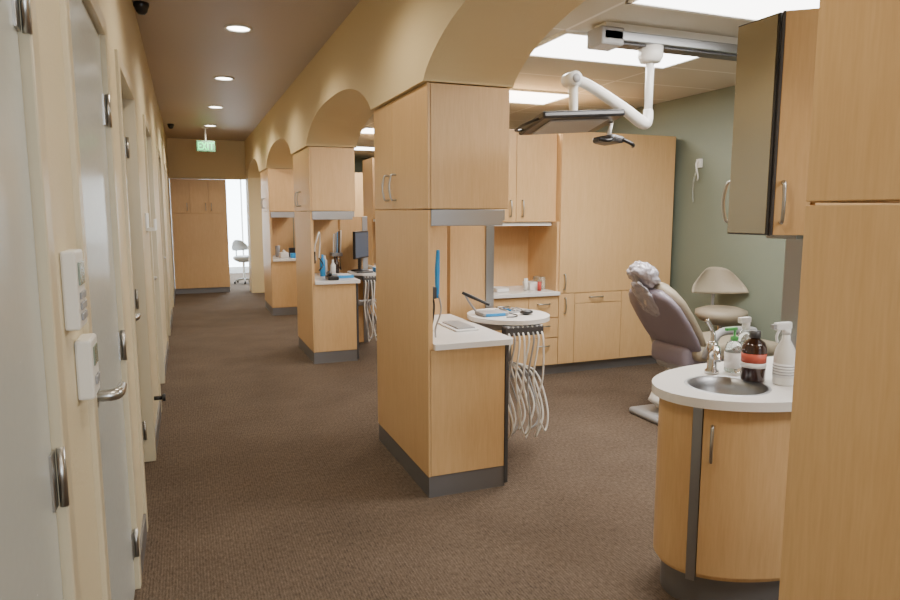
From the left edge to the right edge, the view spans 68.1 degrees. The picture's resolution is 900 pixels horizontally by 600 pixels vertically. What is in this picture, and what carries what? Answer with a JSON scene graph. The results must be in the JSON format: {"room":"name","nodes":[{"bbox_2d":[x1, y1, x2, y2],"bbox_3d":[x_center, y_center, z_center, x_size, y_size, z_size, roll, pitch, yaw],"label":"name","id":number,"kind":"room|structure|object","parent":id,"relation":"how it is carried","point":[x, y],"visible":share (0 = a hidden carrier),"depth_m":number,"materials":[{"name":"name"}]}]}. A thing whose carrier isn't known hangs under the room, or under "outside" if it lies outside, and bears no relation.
{"room":"dental clinic","nodes":[
{"label":"dental clinic","id":0,"kind":"room"},
{"bbox_2d":[35,0,174,599],"bbox_3d":[-2.013,-0.477,4.232,0.120,2.850,17.600,-3,8,-21],"label":"wall","id":1,"kind":"structure","parent":0,"point":[123,32],"depth_m":1.65,"materials":[{"name":"beige paint"}]},
{"bbox_2d":[0,0,68,599],"bbox_3d":[-0.576,0.319,0.858,0.124,2.125,0.899,-3,8,-21],"label":"door","id":2,"kind":"structure","parent":1,"relation":"in","point":[30,565],"depth_m":1.08,"materials":[{"name":"grey paint"}]},
{"bbox_2d":[18,0,80,599],"bbox_3d":[-0.625,0.295,0.831,0.114,2.200,1.020,-3,8,-21],"label":"trim","id":3,"kind":"structure","parent":1,"relation":"attached to","point":[28,43],"depth_m":1.24,"materials":[{"name":"beige paint"}]},
{"bbox_2d":[59,249,87,330],"bbox_3d":[-0.824,-0.025,1.463,0.035,0.170,0.110,-3,8,-21],"label":"switch panel","id":4,"kind":"object","parent":1,"relation":"attached to","point":[74,294],"visible":1,"depth_m":1.42,"materials":[{"name":"white plastic"}]},
{"bbox_2d":[74,333,100,399],"bbox_3d":[-0.858,0.157,1.582,0.041,0.140,0.110,-3,8,-21],"label":"thermostat","id":5,"kind":"object","parent":1,"relation":"attached to","point":[88,375],"visible":1,"depth_m":1.53,"materials":[{"name":"white plastic"}]},
{"bbox_2d":[59,0,141,599],"bbox_3d":[-1.135,0.128,2.113,0.114,2.200,1.000,-3,8,-21],"label":"trim","id":6,"kind":"structure","parent":1,"relation":"attached to","point":[93,8],"depth_m":1.74,"materials":[{"name":"beige paint"}]},
{"bbox_2d":[69,0,139,599],"bbox_3d":[-1.086,0.152,2.140,0.124,2.125,0.879,-3,8,-21],"label":"door","id":7,"kind":"structure","parent":1,"relation":"in","point":[92,112],"depth_m":2.13,"materials":[{"name":"grey paint"}]},
{"bbox_2d":[122,106,146,448],"bbox_3d":[-1.669,-0.024,3.485,0.124,2.125,0.929,-3,8,-21],"label":"door","id":8,"kind":"structure","parent":1,"relation":"in","point":[137,315],"depth_m":3.88,"materials":[{"name":"grey paint"}]},
{"bbox_2d":[114,49,155,531],"bbox_3d":[-1.676,-0.050,3.473,0.114,2.200,1.050,-3,8,-21],"label":"trim","id":9,"kind":"structure","parent":1,"relation":"attached to","point":[125,90],"depth_m":3.83,"materials":[{"name":"beige paint"}]},
{"bbox_2d":[145,213,156,230],"bbox_3d":[-2.058,-0.538,4.586,0.060,0.120,0.300,-3,8,-21],"label":"file holder","id":10,"kind":"object","parent":1,"relation":"attached to","point":[147,227],"visible":1,"depth_m":4.46,"materials":[{"name":"white plastic"}]},
{"bbox_2d":[142,114,164,412],"bbox_3d":[-2.419,-0.294,5.341,0.114,2.200,1.000,-3,8,-21],"label":"trim","id":11,"kind":"structure","parent":1,"relation":"attached to","point":[146,129],"depth_m":5.67,"materials":[{"name":"beige paint"}]},
{"bbox_2d":[139,289,174,572],"bbox_3d":[-1.952,0.883,4.434,0.012,0.100,17.400,-3,8,-21],"label":"baseboard","id":12,"kind":"structure","parent":1,"relation":"attached to","point":[143,535],"depth_m":4.24,"materials":[{"name":"beige wood"}]},
{"bbox_2d":[154,394,165,400],"bbox_3d":[-1.932,0.651,4.433,0.070,0.050,0.050,-3,8,-21],"label":"door stop","id":13,"kind":"object","parent":1,"relation":"attached to","point":[163,397],"visible":0.98,"depth_m":4.42,"materials":[{"name":"black plastic"}]},
{"bbox_2d":[156,146,170,344],"bbox_3d":[-3.337,-0.595,7.647,0.114,2.200,1.000,-3,8,-21],"label":"trim","id":14,"kind":"structure","parent":1,"relation":"attached to","point":[159,167],"depth_m":7.97,"materials":[{"name":"beige paint"}]},
{"bbox_2d":[164,164,173,308],"bbox_3d":[-4.328,-0.920,10.138,0.114,2.200,1.000,-3,8,-21],"label":"trim","id":15,"kind":"structure","parent":1,"relation":"attached to","point":[165,168],"depth_m":10.43,"materials":[{"name":"beige paint"}]},
{"bbox_2d":[169,180,248,286],"bbox_3d":[-4.428,-1.864,14.853,3.450,2.850,4.100,-3,8,-21],"label":"wall","id":16,"kind":"structure","parent":0,"point":[232,270],"depth_m":16.69,"materials":[{"name":"beige paint"}]},
{"bbox_2d":[217,179,248,268],"bbox_3d":[-5.137,-1.942,16.726,2.200,2.280,0.055,-3,8,-21],"label":"window","id":17,"kind":"structure","parent":16,"relation":"in","point":[235,189],"depth_m":16.65,"materials":[{"name":"white glass"}]},
{"bbox_2d":[132,0,359,140],"bbox_3d":[-1.371,-1.972,4.292,1.460,0.100,17.600,-3,8,-21],"label":"ceiling","id":18,"kind":"structure","parent":0,"point":[186,43],"depth_m":5.72,"materials":[{"name":"beige paint"}]},
{"bbox_2d":[133,1,148,14],"bbox_3d":[-2.003,-1.890,4.323,0.096,0.072,0.096,-3,8,-21],"label":"security camera","id":19,"kind":"object","parent":18,"relation":"attached to","point":[141,7],"visible":1,"depth_m":4.29,"materials":[{"name":"black plastic"}]},
{"bbox_2d":[196,127,214,151],"bbox_3d":[-3.885,-2.553,10.588,0.280,0.380,0.100,-3,8,-21],"label":"exit sign","id":20,"kind":"object","parent":18,"relation":"hanging from","point":[202,146],"visible":1,"depth_m":10.58,"materials":[{"name":"green plastic"}]},
{"bbox_2d":[207,106,223,108],"bbox_3d":[-3.002,-2.471,8.533,0.200,0.010,0.200,-3,8,-21],"label":"recessed light","id":21,"kind":"object","parent":18,"relation":"in","point":[215,107],"visible":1,"depth_m":8.54,"materials":[{"name":"white plastic"}]},
{"bbox_2d":[213,76,233,80],"bbox_3d":[-2.279,-2.233,6.716,0.200,0.010,0.200,-3,8,-21],"label":"recessed light","id":22,"kind":"object","parent":18,"relation":"in","point":[223,78],"visible":1,"depth_m":6.72,"materials":[{"name":"white plastic"}]},
{"bbox_2d":[224,24,252,32],"bbox_3d":[-1.556,-1.996,4.899,0.200,0.010,0.200,-3,8,-21],"label":"recessed light","id":23,"kind":"object","parent":18,"relation":"in","point":[239,28],"visible":1,"depth_m":4.90,"materials":[{"name":"white plastic"}]},
{"bbox_2d":[166,138,368,282],"bbox_3d":[-2.963,-1.648,13.198,4.750,2.850,0.120,-3,8,-21],"label":"wall","id":24,"kind":"structure","parent":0,"point":[227,162],"depth_m":12.42,"materials":[{"name":"beige paint"}]},
{"bbox_2d":[294,218,295,252],"bbox_3d":[-2.358,-0.639,10.839,0.318,1.460,0.080,-3,8,-21],"label":"wall partition","id":25,"kind":"structure","parent":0,"point":[294,218],"depth_m":10.72,"materials":[{"name":"brown wood"}]},
{"bbox_2d":[339,217,368,341],"bbox_3d":[-1.110,-0.229,7.703,0.318,1.460,0.080,-3,8,-21],"label":"wall partition","id":26,"kind":"structure","parent":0,"point":[347,227],"depth_m":7.62,"materials":[{"name":"brown wood"}]},
{"bbox_2d":[134,273,677,599],"bbox_3d":[-0.500,0.623,7.200,4.950,0.100,21.700,-3,8,-21],"label":"floor","id":27,"kind":"structure","parent":0,"point":[272,476],"depth_m":3.64,"materials":[{"name":"brown carpet"}]},
{"bbox_2d":[169,179,229,293],"bbox_3d":[-4.761,-1.216,12.706,0.975,2.120,0.672,-3,8,-21],"label":"storage cabinets","id":28,"kind":"object","parent":27,"relation":"on","point":[198,206],"visible":1,"depth_m":12.43,"materials":[{"name":"brown wood"}]},
{"bbox_2d":[232,240,248,283],"bbox_3d":[-4.425,-0.822,14.291,0.466,0.930,0.455,0,7,-3],"label":"stool","id":29,"kind":"object","parent":27,"relation":"on","point":[237,245],"visible":0.8,"depth_m":14.28,"materials":[{"name":"grey plastic"}]},
{"bbox_2d":[260,168,300,315],"bbox_3d":[-2.581,-0.895,10.194,0.537,2.135,1.025,-3,8,-21],"label":"cabinet column","id":30,"kind":"structure","parent":27,"relation":"on","point":[277,185],"depth_m":9.82,"materials":[{"name":"brown wood"}]},
{"bbox_2d":[279,250,288,257],"bbox_3d":[-2.515,-0.703,10.074,0.120,0.124,0.200,-3,8,-21],"label":"tissue box","id":31,"kind":"object","parent":30,"relation":"on","point":[283,254],"visible":1,"depth_m":9.99,"materials":[{"name":"white"}]},
{"bbox_2d":[275,246,295,257],"bbox_3d":[-2.495,-0.736,10.151,0.285,0.169,0.435,-3,8,-21],"label":"storage bin","id":32,"kind":"object","parent":30,"relation":"on","point":[292,254],"visible":0.79,"depth_m":10.24,"materials":[{"name":"blue plastic"}]},
{"bbox_2d":[293,147,359,363],"bbox_3d":[-1.333,-0.485,7.058,0.537,2.135,1.025,-3,8,-21],"label":"cabinet column","id":33,"kind":"structure","parent":27,"relation":"on","point":[323,177],"depth_m":6.68,"materials":[{"name":"brown wood"}]},
{"bbox_2d":[314,232,323,270],"bbox_3d":[-1.328,-0.490,6.678,0.114,0.392,0.188,-3,8,-21],"label":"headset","id":34,"kind":"object","parent":33,"relation":"hanging from","point":[318,234],"visible":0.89,"depth_m":6.66,"materials":[{"name":"white plastic"}]},
{"bbox_2d":[320,255,338,275],"bbox_3d":[-1.304,-0.384,7.217,0.189,0.230,0.268,-1,7,-5],"label":"bottles","id":35,"kind":"object","parent":33,"relation":"on","point":[334,267],"visible":0.84,"depth_m":7.18,"materials":[{"name":"white"}]},
{"bbox_2d":[325,270,338,279],"bbox_3d":[-1.195,-0.254,6.744,0.110,0.094,0.180,-3,8,-21],"label":"telephone","id":36,"kind":"object","parent":33,"relation":"on","point":[329,276],"visible":1,"depth_m":6.67,"materials":[{"name":"black plastic"}]},
{"bbox_2d":[330,230,342,269],"bbox_3d":[-1.272,-0.559,7.465,0.120,0.447,0.172,-3,8,-21],"label":"holder","id":37,"kind":"object","parent":33,"relation":"on","point":[337,253],"visible":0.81,"depth_m":7.42,"materials":[{"name":"white plastic"}]},
{"bbox_2d":[332,273,353,277],"bbox_3d":[-1.124,-0.256,6.989,0.180,0.035,0.220,-3,8,-21],"label":"tray","id":38,"kind":"object","parent":33,"relation":"on","point":[341,275],"visible":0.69,"depth_m":6.91,"materials":[{"name":"blue plastic"}]},
{"bbox_2d":[347,269,376,341],"bbox_3d":[-0.874,0.052,7.418,0.519,0.748,0.588,-3,8,-21],"label":"dental delivery unit","id":39,"kind":"object","parent":33,"relation":"attached to","point":[370,278],"depth_m":7.17,"materials":[{"name":"white plastic"}]},
{"bbox_2d":[351,231,368,270],"bbox_3d":[-0.998,-0.544,7.384,0.200,0.440,0.378,5,9,35],"label":"computer monitor","id":40,"kind":"object","parent":39,"relation":"on","point":[360,238],"visible":0.91,"depth_m":7.34,"materials":[{"name":"black plastic"}]},
{"bbox_2d":[354,270,372,272],"bbox_3d":[-0.935,-0.306,7.215,0.180,0.014,0.130,-3,8,-21],"label":"keyboard","id":41,"kind":"object","parent":39,"relation":"on","point":[368,271],"visible":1,"depth_m":7.17,"materials":[{"name":"black plastic"}]},
{"bbox_2d":[338,173,362,271],"bbox_3d":[-1.362,-1.258,12.606,2.100,2.230,0.642,-3,8,-21],"label":"wall","id":42,"kind":"structure","parent":27,"relation":"on","point":[358,212],"depth_m":12.19,"materials":[{"name":"beige paint"}]},
{"bbox_2d":[363,158,387,322],"bbox_3d":[-0.151,-0.860,9.562,2.100,2.230,0.642,-3,8,-21],"label":"cabinet column","id":43,"kind":"structure","parent":27,"relation":"on","point":[369,210],"depth_m":9.13,"materials":[{"name":"brown wood"}]},
{"bbox_2d":[374,82,512,497],"bbox_3d":[-0.085,-0.076,3.921,0.537,2.135,1.025,-3,8,-21],"label":"cabinet column","id":44,"kind":"structure","parent":27,"relation":"on","point":[441,151],"depth_m":3.56,"materials":[{"name":"brown wood"}]},
{"bbox_2d":[433,299,434,321],"bbox_3d":[-0.127,0.044,3.663,0.103,0.296,0.160,-3,8,-21],"label":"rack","id":45,"kind":"object","parent":44,"relation":"attached to","point":[433,299],"visible":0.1,"depth_m":3.60,"materials":[{"name":"white plastic"}]},
{"bbox_2d":[433,250,441,337],"bbox_3d":[-0.084,-0.026,3.489,0.064,0.474,0.104,-3,8,-21],"label":"dental handpiece","id":46,"kind":"object","parent":44,"relation":"on","point":[436,295],"visible":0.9,"depth_m":3.46,"materials":[{"name":"blue plastic"}]},
{"bbox_2d":[438,321,478,331],"bbox_3d":[0.046,0.152,3.941,0.140,0.016,0.300,-3,8,-21],"label":"paper tray","id":47,"kind":"object","parent":44,"relation":"on","point":[458,326],"visible":0.98,"depth_m":3.90,"materials":[{"name":"white"}]},
{"bbox_2d":[467,308,549,438],"bbox_3d":[0.376,0.462,4.277,0.518,0.748,0.597,-3,8,-21],"label":"dental delivery unit","id":48,"kind":"object","parent":44,"relation":"attached to","point":[521,325],"depth_m":4.04,"materials":[{"name":"white plastic"}]},
{"bbox_2d":[462,291,517,317],"bbox_3d":[0.257,0.025,4.166,0.300,0.147,0.267,-3,8,-21],"label":"instrument","id":49,"kind":"object","parent":48,"relation":"on","point":[484,313],"visible":1,"depth_m":4.20,"materials":[{"name":"grey plastic"}]},
{"bbox_2d":[495,307,523,312],"bbox_3d":[0.409,0.063,4.377,0.180,0.018,0.160,-3,8,-21],"label":"tray","id":50,"kind":"object","parent":48,"relation":"on","point":[516,309],"visible":0.75,"depth_m":4.34,"materials":[{"name":"grey plastic"}]},
{"bbox_2d":[520,309,532,314],"bbox_3d":[0.484,0.076,4.214,0.090,0.034,0.064,-3,8,-21],"label":"computer mouse","id":51,"kind":"object","parent":48,"relation":"on","point":[525,311],"visible":1,"depth_m":4.19,"materials":[{"name":"black plastic"}]},
{"bbox_2d":[481,129,675,377],"bbox_3d":[1.097,-0.451,6.426,2.100,2.230,0.642,-3,8,-21],"label":"cabinet","id":52,"kind":"object","parent":27,"relation":"on","point":[580,212],"depth_m":6.24,"materials":[{"name":"brown wood"}]},
{"bbox_2d":[494,276,544,291],"bbox_3d":[0.651,-0.148,6.204,0.540,0.113,0.238,-3,8,-21],"label":"glove box","id":53,"kind":"object","parent":52,"relation":"in","point":[538,283],"visible":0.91,"depth_m":6.20,"materials":[{"name":"white cardboard"}]},
{"bbox_2d":[626,261,778,424],"bbox_3d":[1.849,0.277,4.957,1.220,1.166,0.703,-3,8,-21],"label":"dental chair","id":54,"kind":"object","parent":27,"relation":"on","point":[677,339],"visible":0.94,"depth_m":4.70,"materials":[{"name":"leather"}]},
{"bbox_2d":[692,267,748,329],"bbox_3d":[2.337,0.244,5.736,0.459,1.030,0.470,-3,8,-21],"label":"stool","id":55,"kind":"object","parent":27,"relation":"on","point":[713,280],"visible":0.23,"depth_m":5.79,"materials":[{"name":"beige leather"}]},
{"bbox_2d":[652,356,792,599],"bbox_3d":[1.320,0.729,2.767,1.100,0.838,0.620,-3,8,-21],"label":"vanity unit","id":56,"kind":"object","parent":27,"relation":"on","point":[723,439],"visible":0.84,"depth_m":2.47,"materials":[{"name":"brown wood"}]},
{"bbox_2d":[704,318,720,374],"bbox_3d":[1.085,0.201,2.707,0.066,0.229,0.200,1,7,6],"label":"faucet","id":57,"kind":"object","parent":56,"relation":"on","point":[713,348],"visible":1,"depth_m":2.77,"materials":[{"name":"silver metal"}]},
{"bbox_2d":[724,327,741,372],"bbox_3d":[1.191,0.207,2.801,0.079,0.190,0.073,2,8,17],"label":"soap pump bottle","id":58,"kind":"object","parent":56,"relation":"on","point":[733,348],"visible":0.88,"depth_m":2.78,"materials":[{"name":"white plastic"}]},
{"bbox_2d":[738,317,750,344],"bbox_3d":[1.265,0.183,2.858,0.076,0.224,0.072,-3,8,-21],"label":"squeeze bottle","id":59,"kind":"object","parent":56,"relation":"on","point":[743,335],"visible":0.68,"depth_m":2.83,"materials":[{"name":"white plastic"}]},
{"bbox_2d":[740,330,766,382],"bbox_3d":[1.213,0.220,2.658,0.094,0.202,0.094,-3,8,-21],"label":"bottle","id":60,"kind":"object","parent":56,"relation":"on","point":[753,363],"visible":1,"depth_m":2.63,"materials":[{"name":"brown glass"}]},
{"bbox_2d":[771,321,795,385],"bbox_3d":[1.292,0.206,2.597,0.111,0.246,0.083,1,7,6],"label":"spray bottle","id":61,"kind":"object","parent":56,"relation":"on","point":[784,354],"visible":0.89,"depth_m":2.57,"materials":[{"name":"white plastic"}]},
{"bbox_2d":[779,0,899,599],"bbox_3d":[1.089,0.309,0.970,0.537,2.135,1.025,-3,8,-21],"label":"cabinet column","id":62,"kind":"structure","parent":27,"relation":"on","point":[841,529],"depth_m":1.22,"materials":[{"name":"brown wood"}]},
{"bbox_2d":[244,0,584,292],"bbox_3d":[-0.464,-0.581,4.835,0.490,2.900,17.400,-3,8,-21],"label":"arcade","id":63,"kind":"object","parent":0,"point":[382,51],"depth_m":3.88,"materials":[{"name":"beige paint"}]},
{"bbox_2d":[447,226,493,319],"bbox_3d":[0.137,0.180,4.566,0.318,1.460,0.080,-3,8,-21],"label":"wall partition","id":64,"kind":"structure","parent":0,"point":[470,249],"depth_m":4.48,"materials":[{"name":"brown wood"}]},
{"bbox_2d":[354,0,751,157],"bbox_3d":[1.159,-1.854,5.314,3.000,0.100,17.600,-3,8,-21],"label":"ceiling","id":65,"kind":"structure","parent":0,"point":[701,75],"depth_m":5.26,"materials":[{"name":"beige paint"}]},
{"bbox_2d":[354,146,373,150],"bbox_3d":[-1.528,-2.577,11.290,1.240,0.022,0.630,-3,8,-21],"label":"ceiling light panel","id":66,"kind":"object","parent":65,"relation":"in","point":[364,148],"depth_m":11.32,"materials":[{"name":"white plastic"}]},
{"bbox_2d":[360,126,373,133],"bbox_3d":[-0.632,-2.283,9.040,1.240,0.022,0.630,-3,8,-21],"label":"ceiling light panel","id":67,"kind":"object","parent":65,"relation":"in","point":[366,130],"depth_m":8.85,"materials":[{"name":"white plastic"}]},
{"bbox_2d":[509,88,568,104],"bbox_3d":[0.487,-1.915,6.226,1.240,0.022,0.630,-3,8,-21],"label":"ceiling light panel","id":68,"kind":"object","parent":65,"relation":"in","point":[519,96],"depth_m":6.27,"materials":[{"name":"white plastic"}]},
{"bbox_2d":[530,29,701,68],"bbox_3d":[1.159,-1.695,4.538,1.240,0.022,0.630,-3,8,-21],"label":"ceiling light panel","id":69,"kind":"object","parent":65,"relation":"in","point":[566,44],"depth_m":4.58,"materials":[{"name":"white plastic"}]},
{"bbox_2d":[514,22,737,147],"bbox_3d":[1.558,-1.293,4.185,2.534,0.719,0.329,-3,8,-21],"label":"light","id":70,"kind":"object","parent":65,"relation":"hanging from","point":[650,43],"depth_m":3.95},
{"bbox_2d":[625,0,819,21],"bbox_3d":[1.607,-1.548,3.413,1.240,0.022,0.630,-3,8,-21],"label":"ceiling light panel","id":71,"kind":"object","parent":65,"relation":"in","point":[746,10],"depth_m":3.54,"materials":[{"name":"white plastic"}]},
{"bbox_2d":[596,86,785,356],"bbox_3d":[2.508,-0.708,6.001,0.100,2.850,17.600,-3,8,-21],"label":"wall","id":72,"kind":"structure","parent":0,"point":[701,124],"depth_m":6.13,"materials":[{"name":"green paint"}]},
{"bbox_2d":[692,159,702,201],"bbox_3d":[2.303,-1.113,6.213,0.088,0.401,0.093,-3,8,-21],"label":"hook","id":73,"kind":"object","parent":72,"relation":"attached to","point":[699,162],"visible":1,"depth_m":6.20,"materials":[{"name":"white plastic"}]},
{"bbox_2d":[779,239,802,350],"bbox_3d":[1.617,0.009,2.764,0.480,0.594,0.150,-3,8,-21],"label":"post","id":74,"kind":"object","parent":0,"point":[794,247],"depth_m":2.69,"materials":[{"name":"beige wood"}]},
{"bbox_2d":[721,8,899,238],"bbox_3d":[1.470,-0.597,2.431,0.939,0.735,0.315,-3,8,-21],"label":"cabinet","id":75,"kind":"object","parent":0,"point":[776,53],"depth_m":2.21,"materials":[{"name":"brown wood"}]}
]}

